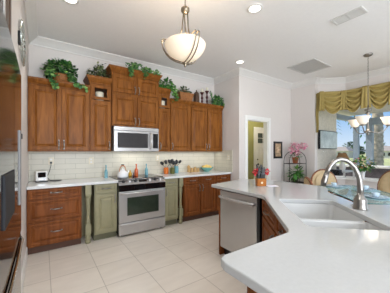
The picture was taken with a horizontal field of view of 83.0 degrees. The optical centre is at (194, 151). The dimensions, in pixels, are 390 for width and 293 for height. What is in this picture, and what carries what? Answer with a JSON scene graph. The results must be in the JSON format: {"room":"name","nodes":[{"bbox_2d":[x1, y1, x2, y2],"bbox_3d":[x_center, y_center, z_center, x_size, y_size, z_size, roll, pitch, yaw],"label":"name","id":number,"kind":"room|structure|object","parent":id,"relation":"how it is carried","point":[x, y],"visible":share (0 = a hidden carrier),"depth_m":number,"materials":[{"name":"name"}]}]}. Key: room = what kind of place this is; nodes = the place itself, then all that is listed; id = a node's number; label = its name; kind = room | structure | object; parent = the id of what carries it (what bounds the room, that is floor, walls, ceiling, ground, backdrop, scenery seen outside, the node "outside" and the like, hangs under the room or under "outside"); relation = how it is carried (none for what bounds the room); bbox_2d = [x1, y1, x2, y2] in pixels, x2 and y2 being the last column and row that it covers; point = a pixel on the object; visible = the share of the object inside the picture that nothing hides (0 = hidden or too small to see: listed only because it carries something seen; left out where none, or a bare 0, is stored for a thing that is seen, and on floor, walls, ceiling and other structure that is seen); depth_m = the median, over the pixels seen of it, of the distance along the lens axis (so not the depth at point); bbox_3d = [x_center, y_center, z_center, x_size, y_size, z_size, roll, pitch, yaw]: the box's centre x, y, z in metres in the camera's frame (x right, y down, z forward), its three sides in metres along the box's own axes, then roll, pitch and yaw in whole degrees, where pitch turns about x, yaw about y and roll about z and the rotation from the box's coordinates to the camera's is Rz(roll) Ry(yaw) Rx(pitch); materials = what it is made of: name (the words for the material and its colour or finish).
{"room":"kitchen","nodes":[
{"label":"kitchen","id":0,"kind":"room"},
{"bbox_2d":[11,0,28,272],"bbox_3d":[-2.149,-0.188,2.078,0.820,3.120,2.540,0,0,-35],"label":"wall","id":1,"kind":"structure","parent":0,"point":[17,8],"depth_m":2.47,"materials":[{"name":"paint"}]},
{"bbox_2d":[0,0,10,34],"bbox_3d":[-1.084,-1.023,0.664,0.769,1.110,0.985,0,0,-35],"label":"upper cabinet","id":2,"kind":"object","parent":1,"relation":"attached to","point":[6,4],"visible":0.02,"depth_m":1.10,"materials":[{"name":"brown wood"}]},
{"bbox_2d":[18,18,25,66],"bbox_3d":[-1.677,-1.048,2.141,0.029,0.416,0.569,0,0,-35],"label":"wall ornament","id":3,"kind":"object","parent":1,"relation":"attached to","point":[21,33],"visible":1,"depth_m":2.03,"materials":[{"name":"silver metal"}]},
{"bbox_2d":[21,247,27,292],"bbox_3d":[-1.637,1.304,2.072,0.015,0.135,1.930,0,0,-35],"label":"baseboard","id":4,"kind":"structure","parent":1,"relation":"attached to","point":[26,251],"depth_m":2.39,"materials":[{"name":"white wood"}]},
{"bbox_2d":[29,44,213,181],"bbox_3d":[-1.352,-0.188,4.242,4.590,3.120,0.120,0,0,-35],"label":"wall","id":5,"kind":"structure","parent":0,"point":[38,56],"depth_m":3.76,"materials":[{"name":"paint"}]},
{"bbox_2d":[28,76,89,151],"bbox_3d":[-2.096,-0.526,3.431,0.794,1.053,0.367,0,0,-35],"label":"upper cabinet","id":6,"kind":"object","parent":5,"relation":"attached to","point":[58,119],"visible":0.99,"depth_m":3.29,"materials":[{"name":"brown wood"}]},
{"bbox_2d":[40,58,87,92],"bbox_3d":[-2.033,-1.165,3.420,0.639,0.548,0.500,0,0,-35],"label":"potted plant","id":7,"kind":"object","parent":6,"relation":"on","point":[52,76],"visible":0.97,"depth_m":3.34,"materials":[{"name":"plant"}]},
{"bbox_2d":[52,73,68,81],"bbox_3d":[-2.096,-1.118,3.438,0.272,0.128,0.296,0,0,-35],"label":"basket","id":8,"kind":"object","parent":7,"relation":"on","point":[59,76],"depth_m":3.34,"materials":[{"name":"wicker"}]},
{"bbox_2d":[83,74,111,151],"bbox_3d":[-1.651,-0.609,3.730,0.385,1.218,0.379,0,0,-35],"label":"upper cabinet","id":9,"kind":"object","parent":5,"relation":"attached to","point":[100,111],"visible":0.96,"depth_m":3.62,"materials":[{"name":"brown wood"}]},
{"bbox_2d":[86,62,109,77],"bbox_3d":[-1.623,-1.345,3.740,0.424,0.340,0.286,0,0,-35],"label":"leafy plant","id":10,"kind":"object","parent":9,"relation":"on","point":[100,72],"visible":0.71,"depth_m":3.70,"materials":[{"name":"green plant"}]},
{"bbox_2d":[95,91,103,100],"bbox_3d":[-1.613,-0.928,3.722,0.132,0.170,0.130,0,0,-35],"label":"pillar candle","id":11,"kind":"object","parent":9,"relation":"in","point":[97,93],"visible":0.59,"depth_m":3.67,"materials":[{"name":"wax"}]},
{"bbox_2d":[29,151,213,181],"bbox_3d":[-1.032,0.225,4.384,3.638,0.466,0.010,0,0,-35],"label":"tiled wall","id":12,"kind":"structure","parent":5,"relation":"attached to","point":[67,165],"depth_m":4.00,"materials":[{"name":"beige tile"}]},
{"bbox_2d":[48,157,53,164],"bbox_3d":[-2.289,0.152,3.506,0.076,0.120,0.008,0,0,-35],"label":"wall outlet","id":13,"kind":"object","parent":12,"relation":"attached to","point":[50,159],"visible":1,"depth_m":3.50,"materials":[{"name":"beige plastic"}]},
{"bbox_2d":[89,157,93,163],"bbox_3d":[-1.808,0.162,3.838,0.076,0.120,0.008,0,0,-35],"label":"wall outlet","id":14,"kind":"object","parent":12,"relation":"attached to","point":[91,159],"visible":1,"depth_m":3.84,"materials":[{"name":"beige plastic"}]},
{"bbox_2d":[106,64,162,128],"bbox_3d":[-1.129,-0.941,4.070,0.968,1.005,0.412,0,0,-35],"label":"upper cabinet","id":15,"kind":"object","parent":5,"relation":"attached to","point":[134,100],"visible":1,"depth_m":3.90,"materials":[{"name":"brown wood"}]},
{"bbox_2d":[111,126,158,150],"bbox_3d":[-1.111,-0.215,4.050,0.817,0.425,0.465,0,0,-35],"label":"microwave oven","id":16,"kind":"object","parent":15,"relation":"attached to","point":[122,138],"visible":1,"depth_m":3.87,"materials":[{"name":"silver metal"}]},
{"bbox_2d":[125,61,160,78],"bbox_3d":[-0.921,-1.416,3.983,0.658,0.314,0.252,0,0,-35],"label":"trailing ivy","id":17,"kind":"object","parent":15,"relation":"on","point":[135,65],"visible":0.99,"depth_m":3.90,"materials":[{"name":"green plant"}]},
{"bbox_2d":[151,87,170,151],"bbox_3d":[-0.700,-0.609,4.386,0.311,1.218,0.379,0,0,-35],"label":"upper cabinet","id":18,"kind":"object","parent":5,"relation":"attached to","point":[164,94],"visible":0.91,"depth_m":4.28,"materials":[{"name":"brown wood"}]},
{"bbox_2d":[159,77,178,101],"bbox_3d":[-0.570,-1.230,4.373,0.428,0.524,0.415,0,0,-35],"label":"leafy bush","id":19,"kind":"object","parent":18,"relation":"on","point":[162,85],"visible":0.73,"depth_m":4.32,"materials":[{"name":"green plant"}]},
{"bbox_2d":[170,98,191,151],"bbox_3d":[-0.372,-0.526,4.619,0.490,1.053,0.367,0,0,-35],"label":"upper cabinet","id":20,"kind":"object","parent":5,"relation":"attached to","point":[180,109],"visible":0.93,"depth_m":4.49,"materials":[{"name":"brown wood"}]},
{"bbox_2d":[175,86,193,100],"bbox_3d":[-0.231,-1.223,4.681,0.400,0.337,0.253,0,0,-35],"label":"woven basket","id":21,"kind":"object","parent":20,"relation":"on","point":[183,94],"visible":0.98,"depth_m":4.60,"materials":[{"name":"wicker"}]},
{"bbox_2d":[177,86,191,92],"bbox_3d":[-0.231,-1.255,4.681,0.400,0.272,0.253,0,0,-35],"label":"greenery","id":22,"kind":"object","parent":21,"relation":"on","point":[182,90],"depth_m":4.63,"materials":[{"name":"green plant"}]},
{"bbox_2d":[190,101,223,151],"bbox_3d":[0.221,-0.526,5.028,0.948,1.053,0.367,0,0,-35],"label":"upper cabinet","id":23,"kind":"object","parent":5,"relation":"attached to","point":[205,119],"visible":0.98,"depth_m":4.86,"materials":[{"name":"brown wood"}]},
{"bbox_2d":[193,90,198,101],"bbox_3d":[0.030,-1.204,4.855,0.126,0.300,0.126,0,0,-12],"label":"lidded jar","id":24,"kind":"object","parent":23,"relation":"on","point":[196,94],"visible":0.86,"depth_m":4.81,"materials":[{"name":"brown ceramic"}]},
{"bbox_2d":[200,89,203,102],"bbox_3d":[0.159,-1.232,4.968,0.092,0.356,0.092,0,0,-35],"label":"candlestick","id":25,"kind":"object","parent":23,"relation":"on","point":[201,92],"visible":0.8,"depth_m":4.95,"materials":[{"name":"red wood"}]},
{"bbox_2d":[205,87,208,103],"bbox_3d":[0.272,-1.251,4.997,0.092,0.394,0.092,0,0,-35],"label":"candlestick","id":26,"kind":"object","parent":23,"relation":"on","point":[206,91],"visible":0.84,"depth_m":4.97,"materials":[{"name":"red wood"}]},
{"bbox_2d":[208,91,224,105],"bbox_3d":[0.533,-1.175,5.150,0.511,0.423,0.301,0,0,-35],"label":"trailing ivy","id":27,"kind":"object","parent":23,"relation":"on","point":[214,101],"visible":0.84,"depth_m":5.06,"materials":[{"name":"green plant"}]},
{"bbox_2d":[22,214,246,292],"bbox_3d":[1.791,1.412,1.781,7.170,0.080,10.100,0,0,-35],"label":"floor","id":28,"kind":"structure","parent":0,"point":[185,257],"depth_m":2.68,"materials":[{"name":"tile"}]},
{"bbox_2d":[0,2,23,292],"bbox_3d":[-1.070,0.472,0.686,0.817,1.800,0.905,0,0,-35],"label":"refrigerator","id":29,"kind":"object","parent":28,"relation":"on","point":[11,240],"visible":1,"depth_m":0.78,"materials":[{"name":"silver metal"}]},
{"bbox_2d":[27,186,81,254],"bbox_3d":[-2.079,0.935,3.273,0.644,0.874,0.627,0,0,-35],"label":"base cabinet","id":30,"kind":"object","parent":28,"relation":"on","point":[54,215],"visible":0.99,"depth_m":3.04,"materials":[{"name":"brown wood"}]},
{"bbox_2d":[26,177,117,189],"bbox_3d":[-1.871,0.477,3.425,1.161,0.039,0.614,0,0,-35],"label":"countertop","id":31,"kind":"structure","parent":30,"relation":"on","point":[32,185],"depth_m":3.26,"materials":[{"name":"white stone"}]},
{"bbox_2d":[35,171,47,182],"bbox_3d":[-2.320,0.375,3.331,0.156,0.165,0.106,0,0,-41],"label":"clock radio","id":32,"kind":"object","parent":31,"relation":"on","point":[40,176],"visible":1,"depth_m":3.29,"materials":[{"name":"white plastic"}]},
{"bbox_2d":[104,165,107,177],"bbox_3d":[-1.541,0.347,3.821,0.056,0.222,0.056,0,0,-35],"label":"bottle","id":33,"kind":"object","parent":31,"relation":"on","point":[106,171],"visible":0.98,"depth_m":3.80,"materials":[{"name":"teal glass"}]},
{"bbox_2d":[82,185,90,243],"bbox_3d":[-1.751,0.935,3.518,0.172,0.874,0.596,0,0,-35],"label":"turned post","id":34,"kind":"object","parent":28,"relation":"on","point":[86,189],"visible":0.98,"depth_m":3.29,"materials":[{"name":"green paint"}]},
{"bbox_2d":[90,183,116,240],"bbox_3d":[-1.532,0.935,3.650,0.336,0.874,0.627,0,0,-35],"label":"base cabinet","id":35,"kind":"object","parent":28,"relation":"on","point":[103,204],"visible":0.98,"depth_m":3.43,"materials":[{"name":"paint"}]},
{"bbox_2d":[109,174,165,235],"bbox_3d":[-1.027,0.910,3.946,0.816,0.925,0.712,0,0,-35],"label":"electric range","id":36,"kind":"object","parent":28,"relation":"on","point":[141,198],"visible":0.91,"depth_m":3.69,"materials":[{"name":"silver metal"}]},
{"bbox_2d":[117,164,128,177],"bbox_3d":[-1.227,0.333,3.766,0.191,0.227,0.175,0,0,-12],"label":"tea kettle","id":37,"kind":"object","parent":36,"relation":"on","point":[122,173],"visible":1,"depth_m":3.71,"materials":[{"name":"white ceramic"}]},
{"bbox_2d":[134,164,137,176],"bbox_3d":[-1.055,0.335,3.961,0.068,0.222,0.068,0,0,-35],"label":"bottle","id":38,"kind":"object","parent":36,"relation":"on","point":[136,169],"visible":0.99,"depth_m":3.94,"materials":[{"name":"orange glass"}]},
{"bbox_2d":[109,174,162,179],"bbox_3d":[-1.072,0.458,4.012,0.816,0.019,0.553,0,0,-35],"label":"cooktop","id":39,"kind":"object","parent":36,"relation":"in","point":[140,176],"depth_m":3.89,"materials":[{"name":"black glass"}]},
{"bbox_2d":[165,178,177,225],"bbox_3d":[-0.589,0.935,4.300,0.288,0.874,0.627,0,0,-35],"label":"base cabinet","id":40,"kind":"object","parent":28,"relation":"on","point":[171,189],"visible":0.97,"depth_m":4.08,"materials":[{"name":"paint"}]},
{"bbox_2d":[155,170,231,178],"bbox_3d":[-0.037,0.477,4.689,1.653,0.039,0.614,0,0,-35],"label":"countertop","id":41,"kind":"structure","parent":40,"relation":"on","point":[211,172],"depth_m":4.51,"materials":[{"name":"white stone"}]},
{"bbox_2d":[164,167,168,173],"bbox_3d":[-0.590,0.393,4.512,0.100,0.130,0.100,0,0,-35],"label":"utensil crock","id":42,"kind":"object","parent":41,"relation":"on","point":[166,170],"visible":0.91,"depth_m":4.47,"materials":[{"name":"orange ceramic"}]},
{"bbox_2d":[170,167,174,173],"bbox_3d":[-0.466,0.395,4.561,0.100,0.125,0.100,0,0,-35],"label":"utensil crock","id":43,"kind":"object","parent":41,"relation":"on","point":[172,170],"visible":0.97,"depth_m":4.52,"materials":[{"name":"green ceramic"}]},
{"bbox_2d":[200,167,212,171],"bbox_3d":[0.271,0.410,5.069,0.310,0.095,0.310,0,0,-35],"label":"fruit bowl","id":44,"kind":"object","parent":41,"relation":"on","point":[204,169],"visible":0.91,"depth_m":4.99,"materials":[{"name":"teal ceramic"}]},
{"bbox_2d":[178,178,182,223],"bbox_3d":[-0.425,0.935,4.431,0.128,0.874,0.596,0,0,-35],"label":"turned post","id":45,"kind":"object","parent":28,"relation":"on","point":[180,180],"visible":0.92,"depth_m":4.19,"materials":[{"name":"green paint"}]},
{"bbox_2d":[177,175,214,221],"bbox_3d":[-0.038,0.935,4.680,0.790,0.874,0.627,0,0,-35],"label":"base cabinet","id":46,"kind":"object","parent":28,"relation":"on","point":[198,196],"visible":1,"depth_m":4.42,"materials":[{"name":"brown wood"}]},
{"bbox_2d":[214,174,230,214],"bbox_3d":[0.472,0.935,5.031,0.444,0.874,0.627,0,0,-35],"label":"base cabinet","id":47,"kind":"object","parent":28,"relation":"on","point":[225,177],"visible":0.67,"depth_m":4.74,"materials":[{"name":"brown wood"}]},
{"bbox_2d":[218,190,256,254],"bbox_3d":[0.727,0.938,2.827,0.693,0.868,0.606,0,0,-35],"label":"dishwasher","id":48,"kind":"object","parent":28,"relation":"on","point":[238,212],"visible":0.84,"depth_m":2.66,"materials":[{"name":"silver metal"}]},
{"bbox_2d":[219,189,263,254],"bbox_3d":[0.798,0.935,2.837,0.665,0.874,0.725,0,0,-35],"label":"base cabinet","id":49,"kind":"object","parent":28,"relation":"on","point":[259,200],"visible":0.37,"depth_m":2.41,"materials":[{"name":"brown wood"}]},
{"bbox_2d":[247,286,256,292],"bbox_3d":[0.838,0.935,0.465,0.473,0.874,1.515,0,0,-35],"label":"base cabinet","id":50,"kind":"object","parent":28,"relation":"on","point":[249,290],"visible":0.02,"depth_m":0.93,"materials":[{"name":"brown wood"}]},
{"bbox_2d":[211,179,389,292],"bbox_3d":[1.022,0.477,1.725,2.418,0.039,3.480,0,0,-35],"label":"countertop","id":51,"kind":"structure","parent":50,"relation":"on","point":[303,259],"depth_m":0.99,"materials":[{"name":"stone"}]},
{"bbox_2d":[255,178,265,185],"bbox_3d":[0.881,0.408,2.949,0.120,0.100,0.094,0,0,-3],"label":"knife block","id":52,"kind":"object","parent":51,"relation":"on","point":[258,181],"visible":0.95,"depth_m":2.91,"materials":[{"name":"brown wood"}]},
{"bbox_2d":[283,203,382,229],"bbox_3d":[0.990,0.603,1.708,0.515,0.210,0.822,0,0,8],"label":"sink","id":53,"kind":"object","parent":51,"relation":"in","point":[313,215],"visible":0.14,"depth_m":1.93,"materials":[{"name":"white ceramic"}]},
{"bbox_2d":[320,157,368,210],"bbox_3d":[1.205,0.252,1.798,0.355,0.412,0.147,0,0,8],"label":"gooseneck faucet","id":54,"kind":"object","parent":51,"relation":"on","point":[360,202],"visible":1,"depth_m":1.75,"materials":[{"name":"silver metal"}]},
{"bbox_2d":[262,199,286,240],"bbox_3d":[0.695,0.935,1.815,0.150,0.874,1.110,0,0,6],"label":"base cabinet","id":55,"kind":"object","parent":28,"relation":"on","point":[271,226],"visible":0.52,"depth_m":2.02,"materials":[{"name":"brown wood"}]},
{"bbox_2d":[284,151,305,182],"bbox_3d":[2.446,0.684,5.403,0.432,1.376,0.274,0,0,-7],"label":"plant stand","id":56,"kind":"object","parent":28,"relation":"on","point":[289,163],"visible":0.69,"depth_m":5.31,"materials":[{"name":"metal"}]},
{"bbox_2d":[286,164,306,181],"bbox_3d":[2.468,0.543,5.377,0.569,0.452,0.448,0,0,-35],"label":"houseplant","id":57,"kind":"object","parent":56,"relation":"on","point":[298,173],"visible":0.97,"depth_m":5.35,"materials":[{"name":"plant"}]},
{"bbox_2d":[288,142,307,162],"bbox_3d":[2.514,0.023,5.373,0.538,0.528,0.369,0,0,3],"label":"orchid","id":58,"kind":"object","parent":56,"relation":"on","point":[295,159],"visible":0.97,"depth_m":5.34,"materials":[{"name":"plant"}]},
{"bbox_2d":[304,177,344,198],"bbox_3d":[2.238,0.910,3.873,0.554,0.929,0.606,0,0,10],"label":"dining chair","id":59,"kind":"object","parent":28,"relation":"on","point":[307,180],"visible":0.12,"depth_m":3.82,"materials":[{"name":"wood"}]},
{"bbox_2d":[311,169,348,197],"bbox_3d":[2.691,0.875,4.467,0.606,0.999,0.559,0,0,10],"label":"dining chair","id":60,"kind":"object","parent":28,"relation":"on","point":[316,178],"visible":0.28,"depth_m":4.65,"materials":[{"name":"fabric"}]},
{"bbox_2d":[318,185,389,203],"bbox_3d":[2.483,0.992,3.300,0.793,0.760,1.513,0,0,10],"label":"dining table","id":61,"kind":"object","parent":28,"relation":"on","point":[349,195],"visible":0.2,"depth_m":3.29,"materials":[{"name":"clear glass"}]},
{"bbox_2d":[322,186,346,188],"bbox_3d":[2.404,0.610,3.813,0.380,0.003,0.380,0,0,-35],"label":"placemat","id":62,"kind":"object","parent":61,"relation":"on","point":[322,186],"visible":0.5,"depth_m":3.72,"materials":[{"name":"teal fabric"}]},
{"bbox_2d":[326,184,343,186],"bbox_3d":[2.404,0.597,3.813,0.280,0.022,0.280,0,0,-35],"label":"dinner plate","id":63,"kind":"object","parent":62,"relation":"on","point":[329,185],"visible":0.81,"depth_m":3.80,"materials":[{"name":"ceramic"}]},
{"bbox_2d":[351,188,380,191],"bbox_3d":[2.701,0.610,3.494,0.380,0.003,0.380,0,0,-35],"label":"placemat","id":64,"kind":"object","parent":61,"relation":"on","point":[351,188],"visible":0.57,"depth_m":3.44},
{"bbox_2d":[365,196,389,200],"bbox_3d":[2.379,0.610,2.903,0.380,0.003,0.380,0,0,-35],"label":"placemat","id":65,"kind":"object","parent":61,"relation":"on","point":[387,199],"visible":0.29,"depth_m":2.79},
{"bbox_2d":[364,194,389,198],"bbox_3d":[2.379,0.597,2.903,0.280,0.022,0.280,0,0,-35],"label":"dinner plate","id":66,"kind":"object","parent":65,"relation":"on","point":[366,195],"visible":0.84,"depth_m":2.88,"materials":[{"name":"ceramic"}]},
{"bbox_2d":[371,192,379,196],"bbox_3d":[2.383,0.570,2.902,0.099,0.060,0.091,0,0,6],"label":"tea cup","id":67,"kind":"object","parent":66,"relation":"on","point":[374,194],"visible":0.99,"depth_m":2.88,"materials":[{"name":"white ceramic"}]},
{"bbox_2d":[377,171,389,203],"bbox_3d":[3.213,0.845,3.777,0.564,1.060,0.606,0,0,-10],"label":"dining chair","id":68,"kind":"object","parent":28,"relation":"on","point":[383,183],"visible":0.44,"depth_m":3.90,"materials":[{"name":"wicker"}]},
{"bbox_2d":[36,0,389,83],"bbox_3d":[1.799,-1.798,1.787,7.190,0.100,10.100,0,0,-35],"label":"ceiling","id":69,"kind":"structure","parent":0,"point":[284,34],"depth_m":3.19,"materials":[{"name":"paint"}]},
{"bbox_2d":[63,0,78,4],"bbox_3d":[-1.430,-1.743,2.524,0.190,0.010,0.190,0,0,-35],"label":"recessed light","id":70,"kind":"object","parent":69,"relation":"in","point":[73,2],"visible":1,"depth_m":2.56,"materials":[{"name":"white"}]},
{"bbox_2d":[161,0,205,66],"bbox_3d":[-0.086,-1.295,2.192,0.430,0.904,0.443,0,0,-35],"label":"pendant","id":71,"kind":"object","parent":69,"relation":"hanging from","point":[185,48],"visible":1,"depth_m":2.10,"materials":[{"name":"white glass"}]},
{"bbox_2d":[235,60,244,63],"bbox_3d":[0.876,-1.743,4.296,0.190,0.010,0.190,0,0,-35],"label":"recessed light","id":72,"kind":"object","parent":69,"relation":"in","point":[237,61],"visible":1,"depth_m":4.29,"materials":[{"name":"white"}]},
{"bbox_2d":[247,3,262,13],"bbox_3d":[0.732,-1.743,2.691,0.190,0.010,0.190,0,0,-35],"label":"recessed light","id":73,"kind":"object","parent":69,"relation":"in","point":[256,7],"visible":1,"depth_m":2.69,"materials":[{"name":"white"}]},
{"bbox_2d":[287,58,330,73],"bbox_3d":[2.349,-1.742,4.547,0.690,0.012,0.560,0,0,-35],"label":"ceiling vent","id":74,"kind":"object","parent":69,"relation":"in","point":[312,65],"visible":1,"depth_m":4.52,"materials":[{"name":"metal"}]},
{"bbox_2d":[330,6,367,25],"bbox_3d":[1.975,-1.742,2.843,0.200,0.012,0.360,0,0,-35],"label":"ceiling vent","id":75,"kind":"object","parent":69,"relation":"in","point":[361,10],"visible":1,"depth_m":2.82,"materials":[{"name":"metal"}]},
{"bbox_2d":[348,53,389,134],"bbox_3d":[3.059,-1.020,3.938,0.663,1.454,0.719,0,0,-35],"label":"chandelier","id":76,"kind":"object","parent":69,"relation":"hanging from","point":[360,120],"visible":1,"depth_m":3.92,"materials":[{"name":"white glass"}]},
{"bbox_2d":[214,77,234,180],"bbox_3d":[0.727,-0.188,5.165,0.120,3.120,0.720,0,0,-35],"label":"wall","id":77,"kind":"structure","parent":0,"point":[226,89],"depth_m":5.01,"materials":[{"name":"paint"}]},
{"bbox_2d":[214,150,232,171],"bbox_3d":[0.650,0.215,5.161,0.012,0.486,0.640,0,0,-35],"label":"tiled wall","id":78,"kind":"structure","parent":77,"relation":"attached to","point":[221,163],"depth_m":5.13,"materials":[{"name":"beige tile"}]},
{"bbox_2d":[245,115,270,179],"bbox_3d":[1.425,0.284,5.124,0.888,2.175,0.140,0,0,-35],"label":"door frame","id":79,"kind":"structure","parent":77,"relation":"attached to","point":[266,122],"depth_m":5.28,"materials":[{"name":"white wood"}]},
{"bbox_2d":[248,121,262,178],"bbox_3d":[1.726,-0.188,6.473,3.010,3.120,0.100,0,0,-35],"label":"wall","id":80,"kind":"structure","parent":0,"point":[251,125],"depth_m":6.34,"materials":[{"name":"paint"}]},
{"bbox_2d":[254,127,262,178],"bbox_3d":[2.126,0.330,6.676,1.030,2.085,0.020,0,0,-35],"label":"trim","id":81,"kind":"structure","parent":80,"relation":"attached to","point":[255,128],"depth_m":6.41,"materials":[{"name":"white wood"}]},
{"bbox_2d":[256,130,262,174],"bbox_3d":[2.143,0.367,6.652,0.860,1.990,0.077,0,0,-35],"label":"door","id":82,"kind":"structure","parent":80,"relation":"in","point":[259,133],"depth_m":6.51,"materials":[{"name":"white wood"}]},
{"bbox_2d":[235,76,290,181],"bbox_3d":[1.760,-0.188,5.367,2.050,3.120,0.120,0,0,-35],"label":"wall","id":83,"kind":"structure","parent":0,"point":[253,97],"depth_m":5.26,"materials":[{"name":"paint"}]},
{"bbox_2d":[273,141,281,158],"bbox_3d":[2.068,-0.038,5.493,0.340,0.420,0.021,0,0,-35],"label":"framed picture","id":84,"kind":"object","parent":83,"relation":"attached to","point":[277,146],"visible":1,"depth_m":5.48,"materials":[{"name":"beige paper"}]},
{"bbox_2d":[275,143,280,155],"bbox_3d":[2.065,-0.038,5.496,0.240,0.320,0.010,0,0,-35],"label":"print","id":85,"kind":"object","parent":84,"relation":"attached to","point":[277,145],"depth_m":5.48,"materials":[{"name":"paper"}]},
{"bbox_2d":[291,84,316,183],"bbox_3d":[2.764,-0.188,5.610,0.120,3.120,0.620,0,0,-35],"label":"wall","id":86,"kind":"structure","parent":0,"point":[303,99],"depth_m":5.51,"materials":[{"name":"paint"}]},
{"bbox_2d":[317,109,335,169],"bbox_3d":[3.459,-0.028,6.259,1.600,3.000,0.340,0,0,-35],"label":"wall","id":87,"kind":"structure","parent":0,"point":[327,121],"depth_m":6.20,"materials":[{"name":"paint"}]},
{"bbox_2d":[318,130,336,148],"bbox_3d":[3.671,-0.318,6.127,1.000,0.500,0.114,0,0,-35],"label":"television","id":88,"kind":"object","parent":87,"relation":"attached to","point":[326,139],"visible":0.92,"depth_m":6.02,"materials":[{"name":"black plastic"}]},
{"bbox_2d":[316,82,389,132],"bbox_3d":[3.923,-0.937,4.515,0.555,0.957,2.599,0,0,-44],"label":"window valance","id":89,"kind":"object","parent":87,"relation":"attached to","point":[351,100],"visible":0.99,"depth_m":4.97,"materials":[{"name":"yellow fabric"}]},
{"bbox_2d":[336,114,382,125],"bbox_3d":[6.594,-0.998,4.618,1.700,0.260,6.120,0,0,-35],"label":"trim","id":90,"kind":"structure","parent":87,"relation":"attached to","point":[372,121],"depth_m":7.01,"materials":[{"name":"grey metal"}]},
{"bbox_2d":[317,73,389,92],"bbox_3d":[4.054,-1.498,4.656,0.507,0.500,2.762,0,0,-45],"label":"wall bay header","id":91,"kind":"structure","parent":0,"point":[382,78],"depth_m":5.13,"materials":[{"name":"paint"}]},
{"bbox_2d":[23,0,389,89],"bbox_3d":[1.149,-1.690,3.434,6.150,0.115,4.050,0,0,-35],"label":"trim","id":92,"kind":"structure","parent":91,"relation":"attached to","point":[30,10],"depth_m":4.57,"materials":[{"name":"paint"}]},
{"bbox_2d":[333,179,382,201],"bbox_3d":[4.054,1.012,4.656,0.507,0.720,2.762,0,0,-45],"label":"wall","id":93,"kind":"structure","parent":0,"point":[374,185],"depth_m":5.18,"materials":[{"name":"paint"}]},
{"bbox_2d":[336,177,377,181],"bbox_3d":[4.016,0.637,4.615,0.571,0.030,2.760,0,0,-43],"label":"trim","id":94,"kind":"structure","parent":93,"relation":"on","point":[347,178],"depth_m":5.06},
{"bbox_2d":[349,154,378,178],"bbox_3d":[3.736,0.337,4.929,0.397,0.568,0.568,0,0,-35],"label":"flower vase","id":95,"kind":"object","parent":94,"relation":"on","point":[362,169],"visible":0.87,"depth_m":4.86,"materials":[{"name":"white ceramic"}]},
{"bbox_2d":[346,176,378,179],"bbox_3d":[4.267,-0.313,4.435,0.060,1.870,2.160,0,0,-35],"label":"window sill","id":96,"kind":"structure","parent":93,"relation":"in","point":[346,176],"depth_m":4.95,"materials":[{"name":"white"}]},
{"bbox_2d":[336,102,389,115],"bbox_3d":[6.076,-1.288,4.401,2.800,0.080,6.350,0,0,-35],"label":"ceiling","id":97,"kind":"structure","parent":0,"point":[386,108],"depth_m":6.88,"materials":[{"name":"paint"}]},
{"bbox_3d":[6.009,1.432,5.114,3.500,0.080,7.600,0,0,-35],"label":"floor","id":98,"kind":"structure","parent":0,"visible":0},
{"bbox_2d":[330,169,341,175],"bbox_3d":[3.669,0.932,5.760,0.180,0.920,0.240,0,0,-35],"label":"speaker","id":99,"kind":"object","parent":98,"relation":"on","point":[336,172],"visible":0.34,"depth_m":5.68},
{"bbox_2d":[342,170,354,176],"bbox_3d":[4.036,0.957,6.037,0.700,0.870,0.400,0,0,-35],"label":"side table","id":100,"kind":"object","parent":98,"relation":"on","point":[345,171],"visible":0.26,"depth_m":5.84,"materials":[{"name":"white wood"}]},
{"bbox_2d":[336,153,349,170],"bbox_3d":[4.036,0.283,6.037,0.330,0.476,0.327,0,0,-35],"label":"table lamp","id":101,"kind":"object","parent":100,"relation":"on","point":[342,166],"visible":0.69,"depth_m":5.97,"materials":[{"name":"white ceramic"}]},
{"bbox_2d":[353,126,359,164],"bbox_3d":[5.522,0.302,7.547,0.140,2.340,0.140,0,0,-35],"label":"post","id":102,"kind":"object","parent":98,"relation":"on","point":[356,136],"visible":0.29,"depth_m":7.51,"materials":[{"name":"grey metal"}]},
{"bbox_2d":[336,164,389,177],"bbox_3d":[6.529,0.917,5.594,0.420,0.950,6.800,0,0,-35],"label":"wall","id":103,"kind":"structure","parent":98,"relation":"on","point":[377,172],"depth_m":6.81,"materials":[{"name":"painted drywall"}]},
{"bbox_2d":[366,125,373,164],"bbox_3d":[5.738,0.302,7.234,0.140,2.340,0.180,0,0,-35],"label":"post","id":104,"kind":"object","parent":98,"relation":"on","point":[369,138],"visible":0.5,"depth_m":7.17,"materials":[{"name":"grey metal"}]},
{"label":"outside","id":105,"kind":"structure","parent":0,"visible":0},
{"bbox_2d":[336,153,389,165],"bbox_3d":[12.789,1.697,69.545,500.000,0.150,500.000,0,0,-35],"label":"ground","id":106,"kind":"structure","parent":105,"point":[386,161],"depth_m":35.77,"materials":[{"name":"green plant"}]},
{"bbox_2d":[336,147,352,157],"bbox_3d":[39.584,0.182,58.865,5.600,2.880,4.800,0,0,-35],"label":"house","id":107,"kind":"structure","parent":106,"relation":"on","point":[348,150],"depth_m":57.06,"materials":[{"name":"tile"}]},
{"bbox_2d":[342,141,352,147],"bbox_3d":[51.511,-0.932,73.266,4.954,5.107,5.664,0,0,-35],"label":"tree","id":108,"kind":"object","parent":106,"relation":"on","point":[350,142],"visible":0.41,"depth_m":73.39,"materials":[{"name":"green plant"}]},
{"bbox_2d":[352,146,365,154],"bbox_3d":[47.892,-0.178,64.481,3.600,3.601,4.211,0,0,-35],"label":"tree","id":109,"kind":"object","parent":106,"relation":"on","point":[361,147],"visible":0.34,"depth_m":63.61,"materials":[{"name":"green plant"}]},
{"bbox_2d":[372,112,383,165],"bbox_3d":[7.905,-1.671,9.637,4.476,6.586,3.743,0,0,-23],"label":"palm tree","id":110,"kind":"object","parent":106,"relation":"on","point":[378,138],"visible":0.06,"depth_m":9.51,"materials":[{"name":"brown plant"}]},
{"bbox_2d":[383,146,389,158],"bbox_3d":[44.691,0.182,51.456,5.600,2.880,4.800,0,0,-35],"label":"house","id":111,"kind":"structure","parent":106,"relation":"on","point":[386,155],"depth_m":49.59,"materials":[{"name":"tile"}]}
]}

